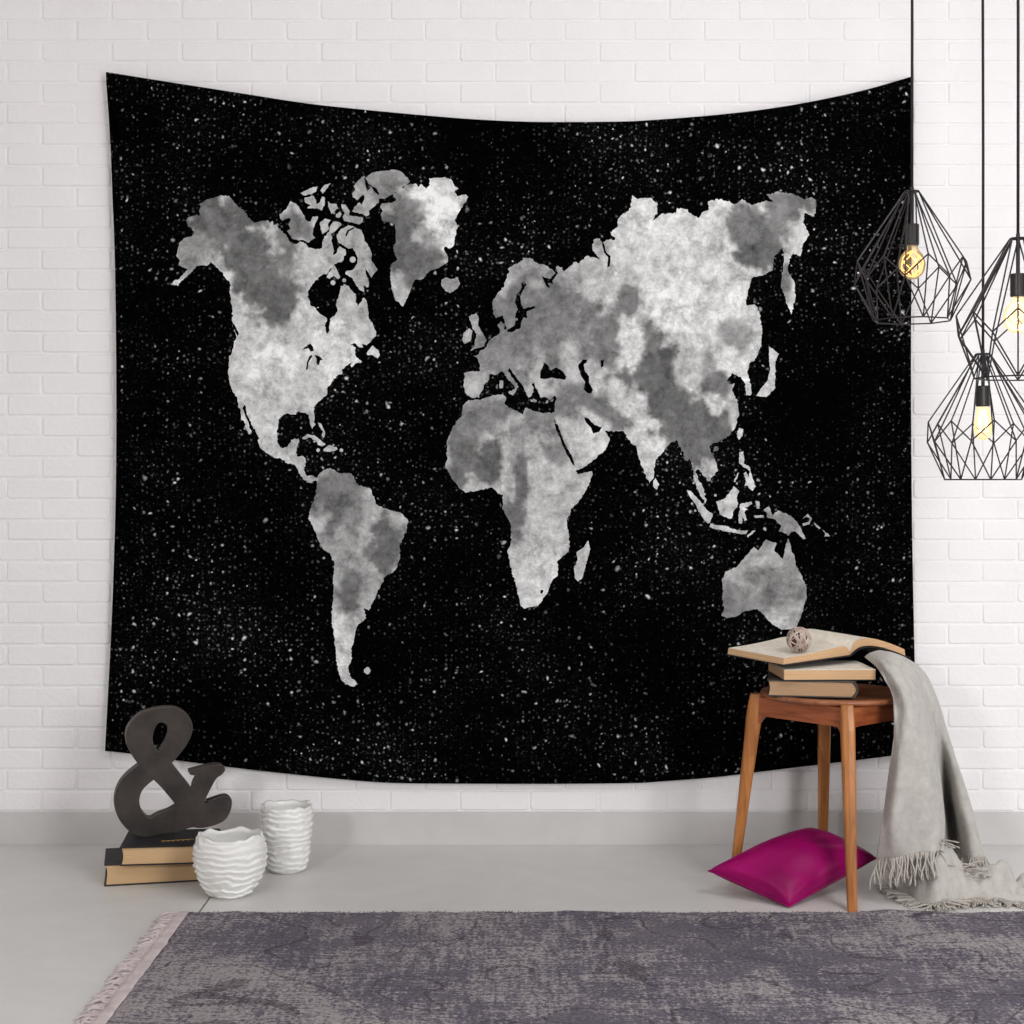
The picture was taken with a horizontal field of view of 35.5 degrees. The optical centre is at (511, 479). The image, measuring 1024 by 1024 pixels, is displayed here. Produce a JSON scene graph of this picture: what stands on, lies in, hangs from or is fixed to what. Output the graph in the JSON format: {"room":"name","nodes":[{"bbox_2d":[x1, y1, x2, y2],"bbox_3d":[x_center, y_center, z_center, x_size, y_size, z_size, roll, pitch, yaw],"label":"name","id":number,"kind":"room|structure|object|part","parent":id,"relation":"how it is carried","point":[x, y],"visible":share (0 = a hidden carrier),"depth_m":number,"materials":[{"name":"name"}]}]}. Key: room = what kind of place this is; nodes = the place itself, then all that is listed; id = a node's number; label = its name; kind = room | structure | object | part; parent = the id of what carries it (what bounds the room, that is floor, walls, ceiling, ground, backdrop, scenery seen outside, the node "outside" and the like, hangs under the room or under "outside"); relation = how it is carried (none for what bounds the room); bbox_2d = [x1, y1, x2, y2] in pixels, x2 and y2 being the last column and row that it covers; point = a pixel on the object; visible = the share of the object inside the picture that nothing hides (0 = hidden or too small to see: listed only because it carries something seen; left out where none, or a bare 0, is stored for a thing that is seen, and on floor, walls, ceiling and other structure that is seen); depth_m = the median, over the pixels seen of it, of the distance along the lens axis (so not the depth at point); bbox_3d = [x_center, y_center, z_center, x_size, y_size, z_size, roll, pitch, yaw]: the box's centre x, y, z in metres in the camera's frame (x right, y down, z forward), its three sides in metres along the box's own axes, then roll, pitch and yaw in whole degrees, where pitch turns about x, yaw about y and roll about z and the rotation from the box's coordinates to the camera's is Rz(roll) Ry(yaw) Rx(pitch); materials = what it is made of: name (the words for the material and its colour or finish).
{"room":"living room","nodes":[
{"label":"living room","id":0,"kind":"room"},
{"bbox_2d":[0,0,1023,811],"bbox_3d":[0.000,-0.463,4.083,6.400,2.750,0.154,0,0,0],"label":"wall","id":1,"kind":"structure","parent":0,"point":[498,60],"depth_m":4.01,"materials":[{"name":"paint"}]},
{"bbox_2d":[105,72,914,783],"bbox_3d":[-0.003,-0.130,3.985,2.022,1.773,0.006,0,0,0],"label":"tapestry","id":2,"kind":"object","parent":1,"relation":"attached to","point":[449,450],"visible":1,"depth_m":3.98},
{"bbox_2d":[0,812,1023,844],"bbox_3d":[0.000,0.872,4.005,6.400,0.082,0.010,0,0,0],"label":"baseboard","id":3,"kind":"structure","parent":1,"relation":"attached to","point":[16,828],"depth_m":4.00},
{"bbox_2d":[0,845,1023,1023],"bbox_3d":[0.000,0.963,1.080,6.400,0.100,6.160,0,0,0],"label":"floor","id":4,"kind":"structure","parent":0,"point":[63,933],"depth_m":3.53,"materials":[{"name":"grey concrete"}]},
{"bbox_2d":[104,848,197,886],"bbox_3d":[-0.809,0.888,3.700,0.256,0.049,0.165,0,0,-13],"label":"book","id":5,"kind":"object","parent":4,"relation":"on","point":[115,874],"visible":0.47,"depth_m":3.62,"materials":[{"name":"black paper"}]},
{"bbox_2d":[120,828,220,865],"bbox_3d":[-0.779,0.842,3.676,0.218,0.043,0.172,0,0,-7],"label":"book","id":6,"kind":"object","parent":5,"relation":"on","point":[172,848],"visible":0.79,"depth_m":3.60,"materials":[{"name":"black paper"}]},
{"bbox_2d":[113,705,231,836],"bbox_3d":[-0.787,0.673,3.715,0.267,0.297,0.034,0,0,-17],"label":"ornament","id":7,"kind":"object","parent":6,"relation":"on","point":[191,808],"visible":1,"depth_m":3.69,"materials":[{"name":"black wood"}]},
{"bbox_2d":[192,826,267,899],"bbox_3d":[-0.620,0.843,3.518,0.164,0.140,0.165,0,0,0],"label":"vase","id":8,"kind":"object","parent":4,"relation":"on","point":[228,864],"visible":1,"depth_m":3.46,"materials":[{"name":"white ceramic"}]},
{"bbox_2d":[260,799,313,873],"bbox_3d":[-0.526,0.834,3.738,0.125,0.158,0.124,0,0,0],"label":"ceramic vase","id":9,"kind":"object","parent":4,"relation":"on","point":[286,825],"visible":0.94,"depth_m":3.69,"materials":[{"name":"white ceramic"}]},
{"bbox_2d":[73,909,1023,1023],"bbox_3d":[0.506,0.905,2.506,2.493,0.013,1.718,0,0,0],"label":"woven rug","id":10,"kind":"object","parent":4,"relation":"on","point":[885,966],"visible":1,"depth_m":2.95,"materials":[{"name":"fabric"}]},
{"bbox_2d":[708,828,876,906],"bbox_3d":[0.619,0.847,3.525,0.347,0.127,0.172,0,0,-34],"label":"velvet cushion","id":11,"kind":"object","parent":4,"relation":"on","point":[786,869],"visible":0.94,"depth_m":3.47,"materials":[{"name":"fabric"}]},
{"bbox_2d":[732,684,893,911],"bbox_3d":[0.721,0.694,3.616,0.339,0.436,0.363,0,0,-43],"label":"wooden stool","id":12,"kind":"object","parent":4,"relation":"on","point":[873,704],"visible":0.52,"depth_m":3.51,"materials":[{"name":"brown wood"}]},
{"bbox_3d":[0.531,0.698,3.628,0.086,0.430,0.037,0,0,27],"label":"leg","id":13,"kind":"part","parent":12,"relation":"part of","materials":[{"name":"brown wood"}]},
{"bbox_2d":[767,672,857,697],"bbox_3d":[0.675,0.457,3.598,0.196,0.036,0.200,0,0,10],"label":"book","id":14,"kind":"object","parent":12,"relation":"on","point":[777,687],"visible":0.76,"depth_m":3.50,"materials":[{"name":"beige paper"}]},
{"bbox_2d":[766,660,876,680],"bbox_3d":[0.692,0.427,3.591,0.210,0.024,0.180,0,0,-2],"label":"book","id":15,"kind":"object","parent":14,"relation":"on","point":[823,670],"visible":0.88,"depth_m":3.51,"materials":[{"name":"beige paper"}]},
{"bbox_2d":[725,629,907,665],"bbox_3d":[0.703,0.382,3.675,0.405,0.061,0.185,0,0,-35],"label":"open book","id":16,"kind":"object","parent":15,"relation":"on","point":[825,645],"visible":0.87,"depth_m":3.61,"materials":[{"name":"beige paper"}]},
{"bbox_2d":[786,627,811,652],"bbox_3d":[0.637,0.354,3.549,0.057,0.058,0.058,0,0,0],"label":"decorative ball","id":17,"kind":"object","parent":16,"relation":"on","point":[799,639],"visible":1,"depth_m":3.53,"materials":[{"name":"beige wicker"}]},
{"bbox_3d":[0.740,0.698,3.799,0.031,0.430,0.070,0,0,0],"label":"leg","id":18,"kind":"part","parent":12,"relation":"part of","materials":[{"name":"brown wood"}]},
{"bbox_3d":[0.729,0.482,3.605,0.336,0.013,0.336,0,0,0],"label":"seat","id":19,"kind":"part","parent":12,"relation":"part of","materials":[{"name":"brown wood"}]},
{"bbox_3d":[0.718,0.698,3.412,0.031,0.430,0.068,0,0,0],"label":"leg","id":20,"kind":"part","parent":12,"relation":"part of","materials":[{"name":"brown wood"}]},
{"bbox_2d":[865,650,1023,911],"bbox_3d":[0.979,0.646,3.554,0.463,0.533,0.400,0,0,-34],"label":"throw blanket","id":21,"kind":"object","parent":12,"relation":"on","point":[928,820],"visible":1,"depth_m":3.43,"materials":[{"name":"grey fabric"}]},
{"bbox_3d":[0.000,-1.887,1.080,6.400,0.100,6.160,0,0,0],"label":"ceiling","id":22,"kind":"structure","parent":0,"visible":0},
{"bbox_2d":[854,0,971,324],"bbox_3d":[0.880,-1.093,3.520,0.246,1.488,0.246,0,0,0],"label":"pendant lamp","id":23,"kind":"object","parent":22,"relation":"hanging from","point":[911,229],"visible":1,"depth_m":3.52,"materials":[{"name":"black metal"}]},
{"bbox_3d":[0.880,-0.604,3.520,0.008,0.082,0.008,0,0,0],"label":"stem","id":24,"kind":"part","parent":23,"relation":"part of","materials":[{"name":"black metal"}]},
{"bbox_2d":[905,223,918,246],"bbox_3d":[0.880,-0.539,3.520,0.031,0.047,0.031,0,0,0],"label":"socket","id":25,"kind":"object","parent":23,"relation":"attached to","point":[913,228],"depth_m":3.51,"materials":[{"name":"grey"}]},
{"bbox_3d":[0.880,-0.481,3.520,0.058,0.078,0.058,0,0,0],"label":"bulb","id":26,"kind":"part","parent":23,"relation":"part of","materials":[{"name":"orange glass"}]},
{"bbox_3d":[0.880,-1.225,3.520,0.008,1.165,0.006,0,0,0],"label":"cord","id":27,"kind":"part","parent":23,"relation":"part of","materials":[{"name":"black fabric"}]},
{"bbox_2d":[927,0,1023,479],"bbox_3d":[1.066,-0.918,3.620,0.245,1.838,0.245,0,0,0],"label":"pendant lamp","id":28,"kind":"object","parent":22,"relation":"hanging from","point":[982,398],"visible":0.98,"depth_m":3.62,"materials":[{"name":"black metal"}]},
{"bbox_3d":[1.066,-0.254,3.620,0.008,0.082,0.008,0,0,0],"label":"stem","id":29,"kind":"part","parent":28,"relation":"part of","materials":[{"name":"black metal"}]},
{"bbox_2d":[976,385,989,406],"bbox_3d":[1.066,-0.190,3.620,0.031,0.047,0.031,0,0,0],"label":"socket","id":30,"kind":"object","parent":28,"relation":"attached to","point":[982,393],"depth_m":3.61,"materials":[{"name":"grey metal"}]},
{"bbox_3d":[1.065,-1.050,3.620,0.008,1.514,0.006,0,0,0],"label":"cord","id":31,"kind":"part","parent":28,"relation":"part of","materials":[{"name":"black fabric"}]},
{"bbox_3d":[1.066,-0.130,3.620,0.040,0.080,0.040,0,0,0],"label":"bulb","id":32,"kind":"part","parent":28,"relation":"part of","materials":[{"name":"yellow glass"}]},
{"bbox_2d":[955,0,1023,380],"bbox_3d":[1.031,-1.022,3.260,0.246,1.631,0.246,0,0,18],"label":"pendant lamp","id":33,"kind":"object","parent":22,"relation":"hanging from","point":[1016,279],"visible":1,"depth_m":3.26,"materials":[{"name":"black metal"}]},
{"bbox_3d":[1.031,-0.338,3.260,0.058,0.078,0.058,0,0,0],"label":"bulb","id":34,"kind":"part","parent":33,"relation":"part of","materials":[{"name":"yellow glass"}]},
{"bbox_2d":[1010,273,1023,297],"bbox_3d":[1.031,-0.397,3.260,0.031,0.047,0.031,0,0,0],"label":"socket","id":35,"kind":"object","parent":33,"relation":"attached to","point":[1013,277],"depth_m":3.25,"materials":[{"name":"grey"}]},
{"bbox_3d":[1.031,-0.461,3.260,0.008,0.082,0.008,0,0,0],"label":"stem","id":36,"kind":"part","parent":33,"relation":"part of","materials":[{"name":"black metal"}]},
{"bbox_3d":[1.031,-1.154,3.260,0.008,1.308,0.006,0,0,0],"label":"cord","id":37,"kind":"part","parent":33,"relation":"part of","materials":[{"name":"black fabric"}]}
]}

